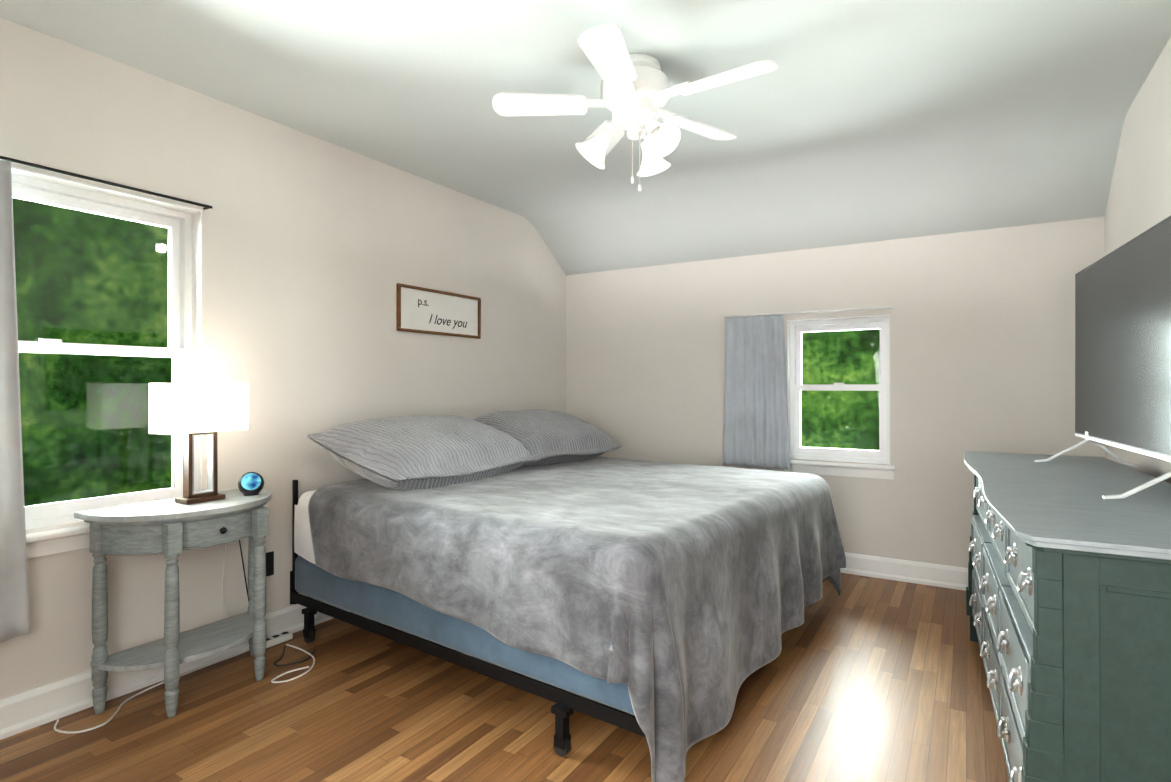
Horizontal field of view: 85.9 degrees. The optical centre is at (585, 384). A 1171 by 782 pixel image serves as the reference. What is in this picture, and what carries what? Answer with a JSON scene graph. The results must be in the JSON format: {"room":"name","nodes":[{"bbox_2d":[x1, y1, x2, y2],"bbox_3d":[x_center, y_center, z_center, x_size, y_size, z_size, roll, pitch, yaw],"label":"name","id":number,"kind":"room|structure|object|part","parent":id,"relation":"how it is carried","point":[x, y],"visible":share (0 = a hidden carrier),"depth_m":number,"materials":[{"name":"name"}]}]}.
{"room":"bedroom","nodes":[
{"label":"bedroom","id":0,"kind":"room"},
{"bbox_2d":[0,17,565,699],"bbox_3d":[-1.556,-0.049,3.012,0.160,2.500,5.430,0,0,31],"label":"wall","id":1,"kind":"structure","parent":0,"point":[314,251],"depth_m":2.99,"materials":[{"name":"paint"}]},
{"bbox_2d":[11,166,201,558],"bbox_3d":[-1.968,-0.071,2.323,0.235,1.360,1.045,0,0,31],"label":"window","id":2,"kind":"structure","parent":1,"relation":"in","point":[183,225],"depth_m":2.54,"materials":[{"name":"white"}]},
{"bbox_2d":[0,156,211,642],"bbox_3d":[-1.925,0.044,2.133,0.121,1.618,1.288,0,0,31],"label":"curtain","id":3,"kind":"object","parent":2,"relation":"attached to","point":[14,612],"visible":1,"depth_m":2.11,"materials":[{"name":"grey fabric"}]},
{"bbox_3d":[-1.930,-0.758,2.192,0.054,0.012,1.197,0,0,31],"label":"rod","id":4,"kind":"part","parent":3,"relation":"part of","materials":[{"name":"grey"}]},
{"bbox_2d":[0,599,348,739],"bbox_3d":[-1.475,1.139,2.959,0.030,0.125,5.110,0,0,31],"label":"baseboard","id":5,"kind":"structure","parent":1,"relation":"attached to","point":[32,708],"depth_m":2.32,"materials":[{"name":"white wood"}]},
{"bbox_2d":[396,283,480,338],"bbox_3d":[-0.897,-0.443,3.923,0.023,0.272,0.714,0,0,31],"label":"sign","id":6,"kind":"object","parent":1,"relation":"attached to","point":[425,310],"visible":1,"depth_m":3.88,"materials":[{"name":"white wood"}]},
{"bbox_2d":[0,573,1008,781],"bbox_3d":[-0.019,1.248,2.071,3.760,0.100,5.430,0,0,31],"label":"floor","id":7,"kind":"structure","parent":0,"point":[865,679],"depth_m":2.23,"materials":[{"name":"brown wood"}]},
{"bbox_2d":[54,489,314,733],"bbox_3d":[-1.493,0.835,2.500,0.477,0.730,0.914,0,0,31],"label":"nightstand","id":8,"kind":"object","parent":7,"relation":"on","point":[171,529],"visible":1,"depth_m":2.33,"materials":[{"name":"grey wood"}]},
{"bbox_2d":[149,383,248,504],"bbox_3d":[-1.549,0.232,2.533,0.150,0.473,0.320,0,0,31],"label":"lamp","id":9,"kind":"object","parent":8,"relation":"on","point":[189,411],"visible":1,"depth_m":2.48,"materials":[{"name":"white fabric"}]},
{"bbox_3d":[-1.549,0.093,2.533,0.150,0.195,0.320,0,0,31],"label":"lamp shade","id":10,"kind":"part","parent":9,"relation":"part of","materials":[{"name":"white fabric"}]},
{"bbox_2d":[238,472,263,495],"bbox_3d":[-1.420,0.422,2.670,0.098,0.100,0.100,0,0,31],"label":"clock","id":11,"kind":"object","parent":8,"relation":"on","point":[250,483],"visible":1,"depth_m":2.65,"materials":[{"name":"black"}]},
{"bbox_2d":[290,409,845,781],"bbox_3d":[-0.011,0.678,3.203,2.102,1.027,2.108,0,0,36],"label":"bed","id":12,"kind":"object","parent":7,"relation":"on","point":[665,603],"visible":1,"depth_m":2.41,"materials":[{"name":"grey fabric"}]},
{"bbox_2d":[964,451,1170,781],"bbox_3d":[1.583,0.758,2.047,0.545,0.879,1.932,0,0,28],"label":"dresser","id":13,"kind":"object","parent":7,"relation":"on","point":[1068,600],"visible":1,"depth_m":1.32,"materials":[{"name":"green wood"}]},
{"bbox_2d":[1034,216,1170,498],"bbox_3d":[1.780,-0.075,2.085,0.327,0.785,1.300,0,0,26],"label":"tv","id":14,"kind":"object","parent":13,"relation":"on","point":[1122,346],"visible":1,"depth_m":2.06,"materials":[{"name":"black"}]},
{"bbox_2d":[0,0,1170,274],"bbox_3d":[-0.019,-1.092,2.079,3.760,0.600,5.430,0,0,31],"label":"ceiling","id":15,"kind":"structure","parent":0,"point":[846,122],"depth_m":2.74,"materials":[{"name":"paint"}]},
{"bbox_2d":[492,23,777,190],"bbox_3d":[0.220,-0.998,2.443,1.048,0.504,1.073,0,0,31],"label":"ceiling fan","id":16,"kind":"object","parent":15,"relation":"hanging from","point":[637,92],"visible":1,"depth_m":2.40,"materials":[{"name":"painted metal"},{"name":"painted wood"},{"name":"frosted glass"}]},
{"bbox_2d":[566,217,1104,567],"bbox_3d":[1.351,-0.044,4.326,3.440,2.500,0.160,0,0,31],"label":"wall","id":17,"kind":"structure","parent":0,"point":[982,340],"depth_m":3.87,"materials":[{"name":"paint"}]},
{"bbox_2d":[784,315,895,479],"bbox_3d":[1.661,0.080,4.128,0.685,1.020,0.235,0,0,31],"label":"window","id":18,"kind":"structure","parent":17,"relation":"in","point":[795,385],"depth_m":4.11,"materials":[{"name":"white wood"}]},
{"bbox_2d":[723,306,892,468],"bbox_3d":[1.423,0.041,4.123,1.067,1.039,0.107,0,0,31],"label":"curtain","id":19,"kind":"object","parent":18,"relation":"attached to","point":[756,431],"visible":1,"depth_m":4.25,"materials":[{"name":"grey fabric"}]},
{"bbox_3d":[1.440,-0.472,4.146,1.060,0.013,0.055,0,0,31],"label":"rod","id":20,"kind":"part","parent":19,"relation":"part of","materials":[{"name":"white metal"}]},
{"bbox_2d":[840,552,967,590],"bbox_3d":[1.306,1.143,4.238,3.330,0.125,0.030,0,0,31],"label":"baseboard","id":21,"kind":"structure","parent":17,"relation":"attached to","point":[945,576],"depth_m":3.83,"materials":[{"name":"white wood"}]},
{"bbox_2d":[1105,37,1170,483],"bbox_3d":[1.518,-0.055,1.140,0.160,2.500,5.430,0,0,31],"label":"wall","id":22,"kind":"structure","parent":0,"point":[1139,201],"depth_m":2.61,"materials":[{"name":"paint"}]},
{"label":"outside","id":23,"kind":"structure","parent":0,"visible":0},
{"bbox_2d":[13,198,171,505],"bbox_3d":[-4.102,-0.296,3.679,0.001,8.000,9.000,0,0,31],"label":"window glass","id":24,"kind":"object","parent":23,"point":[41,223],"depth_m":4.53,"materials":[{"name":"clear glass"}]},
{"bbox_2d":[801,329,879,449],"bbox_3d":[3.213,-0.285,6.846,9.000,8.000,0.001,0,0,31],"label":"window glass","id":25,"kind":"object","parent":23,"point":[840,423],"depth_m":7.06,"materials":[{"name":"clear glass"}]}
]}

